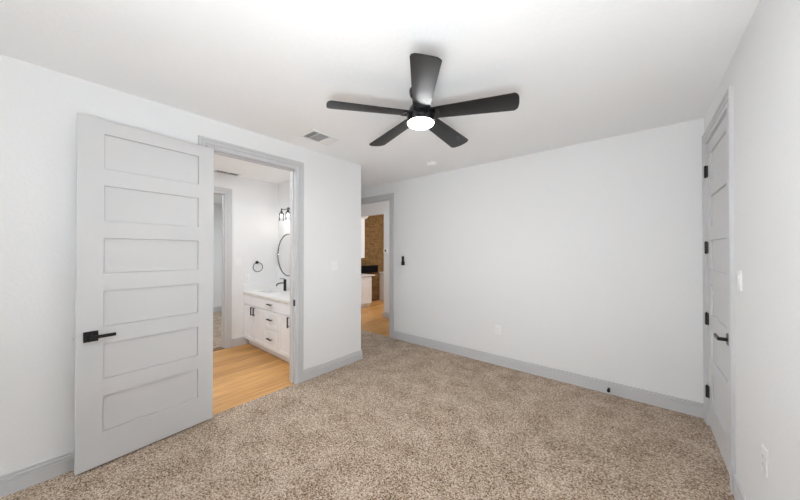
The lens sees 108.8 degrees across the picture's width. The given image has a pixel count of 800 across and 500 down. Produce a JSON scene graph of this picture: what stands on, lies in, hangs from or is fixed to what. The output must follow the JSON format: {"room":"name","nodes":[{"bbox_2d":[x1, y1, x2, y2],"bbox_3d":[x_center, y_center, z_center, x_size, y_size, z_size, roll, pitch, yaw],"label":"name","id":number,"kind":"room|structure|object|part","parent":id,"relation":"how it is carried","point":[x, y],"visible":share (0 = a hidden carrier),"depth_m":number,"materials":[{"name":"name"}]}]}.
{"room":"empty bedroom","nodes":[
{"label":"empty bedroom","id":0,"kind":"room"},
{"bbox_2d":[0,54,360,475],"bbox_3d":[-2.941,0.152,1.306,0.120,2.740,7.280,0,-1,40],"label":"wall","id":1,"kind":"structure","parent":0,"point":[40,106],"depth_m":1.95,"materials":[{"name":"white paint"}]},
{"bbox_2d":[0,450,73,497],"bbox_3d":[-3.489,1.451,0.542,0.014,0.132,5.180,0,-1,40],"label":"baseboard","id":2,"kind":"structure","parent":1,"relation":"attached to","point":[28,476],"depth_m":1.86,"materials":[{"name":"grey paint"}]},
{"bbox_2d":[72,113,213,475],"bbox_3d":[-1.934,0.296,2.252,0.091,2.440,0.842,0,0,36],"label":"door","id":3,"kind":"structure","parent":1,"relation":"in","point":[143,339],"depth_m":2.19,"materials":[{"name":"grey paint"}]},
{"bbox_3d":[-2.094,0.599,1.997,0.056,0.072,0.154,0,0,36],"label":"handle","id":4,"kind":"part","parent":3,"relation":"part of","materials":[{"name":"black metal"}]},
{"bbox_2d":[198,135,303,383],"bbox_3d":[-1.520,0.255,2.994,0.162,2.556,1.046,0,-1,40],"label":"door frame","id":5,"kind":"structure","parent":1,"relation":"attached to","point":[296,168],"depth_m":3.30,"materials":[{"name":"grey paint"}]},
{"bbox_2d":[304,349,361,380],"bbox_3d":[-0.831,1.472,3.700,0.014,0.132,0.918,0,-1,40],"label":"baseboard","id":6,"kind":"structure","parent":1,"relation":"attached to","point":[309,373],"depth_m":3.64,"materials":[{"name":"grey paint"}]},
{"bbox_2d":[213,203,221,306],"bbox_3d":[-5.598,0.185,6.194,0.120,2.740,3.700,0,-1,40],"label":"wall","id":7,"kind":"structure","parent":0,"point":[217,237],"depth_m":7.26,"materials":[{"name":"white paint"}]},
{"bbox_2d":[213,306,221,311],"bbox_3d":[-5.514,1.489,6.180,0.014,0.132,3.600,0,-1,40],"label":"baseboard","id":8,"kind":"structure","parent":7,"relation":"attached to","point":[218,308],"depth_m":7.24,"materials":[{"name":"grey paint"}]},
{"bbox_2d":[214,172,277,346],"bbox_3d":[-3.258,0.170,3.992,0.120,2.740,3.144,0,-1,40],"label":"wall","id":9,"kind":"structure","parent":0,"point":[254,202],"depth_m":4.79,"materials":[{"name":"white paint"}]},
{"bbox_2d":[214,186,231,348],"bbox_3d":[-3.054,0.287,4.218,0.141,2.522,1.004,0,-1,40],"label":"door frame","id":10,"kind":"structure","parent":9,"relation":"attached to","point":[226,193],"depth_m":4.52,"materials":[{"name":"grey paint"}]},
{"bbox_2d":[232,336,248,346],"bbox_3d":[-2.581,1.485,4.684,0.014,0.132,0.313,0,-1,40],"label":"baseboard","id":11,"kind":"structure","parent":9,"relation":"attached to","point":[238,341],"depth_m":4.64,"materials":[{"name":"grey paint"}]},
{"bbox_2d":[243,282,276,290],"bbox_3d":[-2.382,0.625,4.919,0.020,0.107,0.591,0,-1,40],"label":"backsplash","id":12,"kind":"structure","parent":9,"relation":"attached to","point":[247,287],"depth_m":4.88,"materials":[{"name":"white stone"}]},
{"bbox_2d":[278,180,289,282],"bbox_3d":[-1.471,0.175,4.684,1.980,2.740,0.216,0,-1,40],"label":"wall partition","id":13,"kind":"structure","parent":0,"point":[283,188],"depth_m":5.04,"materials":[{"name":"white paint"}]},
{"bbox_2d":[277,234,289,275],"bbox_3d":[-1.906,0.084,4.890,0.720,0.720,0.026,0,-1,40],"label":"round mirror","id":14,"kind":"object","parent":13,"relation":"attached to","point":[283,254],"visible":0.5,"depth_m":4.96,"materials":[{"name":"clear glass"}]},
{"bbox_2d":[277,282,289,289],"bbox_3d":[-1.491,0.622,4.543,1.825,0.107,0.020,0,-1,40],"label":"backsplash","id":15,"kind":"structure","parent":13,"relation":"attached to","point":[287,284],"depth_m":5.00,"materials":[{"name":"white stone"}]},
{"bbox_2d":[279,207,289,220],"bbox_3d":[-1.825,-0.617,4.750,0.506,0.245,0.148,0,-1,40],"label":"vanity light","id":16,"kind":"object","parent":13,"relation":"attached to","point":[288,208],"visible":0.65,"depth_m":4.83,"materials":[{"name":"metal"}]},
{"bbox_2d":[0,300,734,499],"bbox_3d":[-1.614,1.592,4.256,9.100,0.100,13.520,0,-1,40],"label":"floor","id":17,"kind":"structure","parent":0,"point":[404,420],"depth_m":2.27,"materials":[{"name":"beige carpet"}]},
{"bbox_2d":[213,346,224,350],"bbox_3d":[-3.082,1.550,4.198,0.132,0.024,0.900,0,-1,40],"label":"threshold","id":18,"kind":"object","parent":17,"relation":"on","point":[217,348],"visible":0.2,"depth_m":4.47,"materials":[{"name":"brown wood"}]},
{"bbox_2d":[244,294,289,362],"bbox_3d":[-1.689,1.127,4.321,1.846,0.841,0.609,0,-1,40],"label":"bathroom vanity","id":19,"kind":"object","parent":17,"relation":"on","point":[266,321],"visible":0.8,"depth_m":4.17,"materials":[{"name":"white paint"}]},
{"bbox_3d":[-2.418,1.164,4.596,0.366,0.550,0.019,0,-1,40],"label":"door","id":20,"kind":"part","parent":19,"relation":"part of","materials":[{"name":"white paint"}]},
{"bbox_3d":[-2.277,0.797,4.479,0.737,0.163,0.019,0,-1,40],"label":"false drawer","id":21,"kind":"part","parent":19,"relation":"part of","materials":[{"name":"white paint"}]},
{"bbox_3d":[-2.135,1.163,4.358,0.366,0.550,0.019,0,-1,40],"label":"door","id":22,"kind":"part","parent":19,"relation":"part of","materials":[{"name":"white paint"}]},
{"bbox_2d":[243,288,289,303],"bbox_3d":[-1.683,0.754,4.330,1.846,0.157,0.591,0,-1,40],"label":"countertop","id":23,"kind":"structure","parent":19,"relation":"on","point":[277,294],"depth_m":4.45,"materials":[{"name":"white stone"}]},
{"bbox_2d":[276,278,286,290],"bbox_3d":[-1.968,0.574,4.738,0.173,0.208,0.052,0,0,-39],"label":"faucet","id":24,"kind":"object","parent":23,"relation":"on","point":[284,280],"visible":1,"depth_m":4.75,"materials":[{"name":"black metal"}]},
{"bbox_3d":[-1.841,1.291,4.109,0.387,0.290,0.019,0,-1,40],"label":"drawer","id":25,"kind":"part","parent":19,"relation":"part of","materials":[{"name":"white paint"}]},
{"bbox_3d":[-1.841,0.794,4.112,0.387,0.163,0.019,0,-1,40],"label":"drawer","id":26,"kind":"part","parent":19,"relation":"part of","materials":[{"name":"white paint"}]},
{"bbox_3d":[-1.841,1.011,4.111,0.387,0.250,0.019,0,-1,40],"label":"drawer","id":27,"kind":"part","parent":19,"relation":"part of","materials":[{"name":"white paint"}]},
{"bbox_3d":[-1.419,0.792,3.758,0.698,0.163,0.019,0,-1,40],"label":"false drawer","id":28,"kind":"part","parent":19,"relation":"part of","materials":[{"name":"white paint"}]},
{"bbox_3d":[-1.554,1.159,3.868,0.347,0.550,0.019,0,-1,40],"label":"door","id":29,"kind":"part","parent":19,"relation":"part of","materials":[{"name":"white paint"}]},
{"bbox_2d":[361,276,371,307],"bbox_3d":[-1.450,1.144,7.614,0.627,0.854,1.325,0,-1,40],"label":"base cabinet","id":30,"kind":"object","parent":17,"relation":"on","point":[366,282],"visible":0.26,"depth_m":7.78,"materials":[{"name":"white paint"}]},
{"bbox_2d":[361,274,374,276],"bbox_3d":[-1.413,0.701,7.645,0.648,0.030,1.455,0,-1,40],"label":"countertop","id":31,"kind":"structure","parent":30,"relation":"on","point":[362,275],"depth_m":7.89,"materials":[{"name":"white stone"}]},
{"bbox_2d":[380,273,383,300],"bbox_3d":[0.097,1.156,9.453,0.627,0.854,1.570,0,-1,40],"label":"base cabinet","id":32,"kind":"object","parent":17,"relation":"on","point":[381,274],"visible":0.02,"depth_m":8.97,"materials":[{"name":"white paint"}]},
{"bbox_2d":[361,214,383,300],"bbox_3d":[-0.772,0.204,9.009,0.120,2.740,4.978,0,-1,40],"label":"wall","id":33,"kind":"structure","parent":0,"point":[374,225],"depth_m":8.92,"materials":[{"name":"brown brick"}]},
{"bbox_2d":[361,216,367,257],"bbox_3d":[-1.499,-0.372,7.742,0.400,1.195,1.380,0,-1,40],"label":"upper cabinet","id":34,"kind":"object","parent":33,"relation":"attached to","point":[366,217],"visible":0.16,"depth_m":8.10,"materials":[{"name":"white paint"}]},
{"bbox_3d":[-1.148,-0.333,7.975,0.018,1.110,0.424,0,-1,40],"label":"door","id":35,"kind":"part","parent":34,"relation":"part of","materials":[{"name":"white paint"}]},
{"bbox_2d":[361,265,377,272],"bbox_3d":[-1.096,0.578,8.493,0.045,0.215,1.220,0,-1,40],"label":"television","id":36,"kind":"object","parent":33,"relation":"attached to","point":[372,268],"visible":0.56,"depth_m":8.66,"materials":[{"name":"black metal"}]},
{"bbox_2d":[361,201,388,311],"bbox_3d":[0.157,0.186,6.292,4.800,2.740,0.120,0,-1,40],"label":"wall","id":37,"kind":"structure","parent":0,"point":[379,208],"depth_m":6.63,"materials":[{"name":"white paint"}]},
{"bbox_2d":[383,312,388,317],"bbox_3d":[0.739,1.492,5.705,2.965,0.132,0.014,0,-1,40],"label":"baseboard","id":38,"kind":"structure","parent":37,"relation":"attached to","point":[385,314],"depth_m":6.58,"materials":[{"name":"grey paint"}]},
{"bbox_2d":[0,0,758,203],"bbox_3d":[-1.581,-1.248,4.314,9.100,0.100,13.620,0,-1,40],"label":"ceiling","id":39,"kind":"structure","parent":0,"point":[581,71],"depth_m":1.83,"materials":[{"name":"paint"}]},
{"bbox_2d":[214,169,241,175],"bbox_3d":[-2.676,-1.191,4.437,0.170,0.014,0.360,0,-1,40],"label":"ceiling vent","id":40,"kind":"object","parent":39,"relation":"in","point":[216,170],"visible":0.93,"depth_m":4.42,"materials":[{"name":"white metal"}]},
{"bbox_2d":[300,129,339,144],"bbox_3d":[-0.854,-1.200,3.072,0.250,0.015,0.346,0,-1,40],"label":"ceiling vent","id":41,"kind":"object","parent":39,"relation":"in","point":[313,135],"visible":1,"depth_m":3.05,"materials":[{"name":"white metal"}]},
{"bbox_2d":[326,53,519,147],"bbox_3d":[0.180,-1.078,2.211,1.344,0.268,1.299,0,-1,40],"label":"ceiling fan","id":42,"kind":"object","parent":39,"relation":"hanging from","point":[424,68],"visible":1,"depth_m":2.03,"materials":[{"name":"black metal"}]},
{"bbox_3d":[-0.215,-1.015,2.065,0.614,0.054,0.172,0,0,-16],"label":"blade","id":43,"kind":"part","parent":42,"relation":"part of","materials":[{"name":"black wood"}]},
{"bbox_3d":[-0.061,-1.012,2.492,0.172,0.054,0.614,0,0,-34],"label":"blade","id":44,"kind":"part","parent":42,"relation":"part of","materials":[{"name":"black wood"}]},
{"bbox_3d":[0.145,-1.017,1.787,0.172,0.054,0.614,0,0,2],"label":"blade","id":45,"kind":"part","parent":42,"relation":"part of","materials":[{"name":"black wood"}]},
{"bbox_3d":[0.393,-1.012,2.479,0.172,0.054,0.614,0,0,38],"label":"blade","id":46,"kind":"part","parent":42,"relation":"part of","materials":[{"name":"black wood"}]},
{"bbox_3d":[0.520,-1.015,2.043,0.614,0.054,0.172,0,0,20],"label":"blade","id":47,"kind":"part","parent":42,"relation":"part of","materials":[{"name":"black wood"}]},
{"bbox_2d":[427,161,436,166],"bbox_3d":[0.441,-1.180,3.945,0.132,0.041,0.132,0,-1,40],"label":"smoke detector","id":48,"kind":"object","parent":39,"relation":"attached to","point":[432,163],"visible":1,"depth_m":3.90,"materials":[{"name":"white plastic"}]},
{"bbox_2d":[361,118,703,402],"bbox_3d":[0.540,0.174,4.574,6.200,2.740,0.120,0,-1,40],"label":"wall","id":49,"kind":"structure","parent":0,"point":[586,258],"depth_m":3.29,"materials":[{"name":"white paint"}]},
{"bbox_2d":[361,193,393,337],"bbox_3d":[-0.499,0.272,5.434,1.102,2.556,0.141,0,-1,40],"label":"door frame","id":50,"kind":"structure","parent":49,"relation":"attached to","point":[389,197],"depth_m":5.07,"materials":[{"name":"grey paint"}]},
{"bbox_2d":[495,325,499,334],"bbox_3d":[1.309,1.071,3.835,0.070,0.119,0.010,0,-1,40],"label":"power outlet","id":51,"kind":"object","parent":49,"relation":"attached to","point":[497,328],"visible":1,"depth_m":3.83,"materials":[{"name":"white plastic"}]},
{"bbox_2d":[393,331,703,417],"bbox_3d":[1.331,1.473,3.812,3.780,0.132,0.014,0,-1,40],"label":"baseboard","id":52,"kind":"structure","parent":49,"relation":"attached to","point":[685,406],"depth_m":3.27,"materials":[{"name":"grey paint"}]},
{"bbox_2d":[704,0,799,499],"bbox_3d":[0.148,0.139,-0.613,0.120,2.740,8.322,0,-1,40],"label":"wall","id":53,"kind":"structure","parent":0,"point":[763,72],"depth_m":1.32,"materials":[{"name":"white paint"}]},
{"bbox_2d":[704,114,729,474],"bbox_3d":[2.423,0.296,2.195,0.091,2.440,0.853,0,-1,40],"label":"door","id":54,"kind":"structure","parent":53,"relation":"in","point":[716,247],"depth_m":2.20,"materials":[{"name":"grey paint"}]},
{"bbox_3d":[2.205,0.601,1.962,0.056,0.072,0.154,0,-1,40],"label":"handle","id":55,"kind":"part","parent":54,"relation":"part of","materials":[{"name":"black metal"}]},
{"bbox_2d":[702,86,735,493],"bbox_3d":[2.461,0.250,2.150,0.141,2.556,1.030,0,-1,40],"label":"door frame","id":56,"kind":"structure","parent":53,"relation":"attached to","point":[725,107],"depth_m":1.81,"materials":[{"name":"grey paint"}]},
{"bbox_2d":[737,270,741,290],"bbox_3d":[1.996,0.179,1.686,0.013,0.119,0.070,0,-1,40],"label":"light switch","id":57,"kind":"object","parent":53,"relation":"attached to","point":[739,272],"visible":1,"depth_m":1.67,"materials":[{"name":"white plastic"}]},
{"bbox_2d":[733,474,746,499],"bbox_3d":[-0.210,1.441,-0.945,0.014,0.132,7.126,0,-1,40],"label":"baseboard","id":58,"kind":"structure","parent":53,"relation":"attached to","point":[738,492],"depth_m":1.71,"materials":[{"name":"grey paint"}]},
{"bbox_2d":[761,444,767,477],"bbox_3d":[1.726,0.997,1.356,0.010,0.119,0.070,0,-1,40],"label":"power outlet","id":59,"kind":"object","parent":53,"relation":"attached to","point":[764,453],"visible":1,"depth_m":1.34,"materials":[{"name":"white plastic"}]}
]}

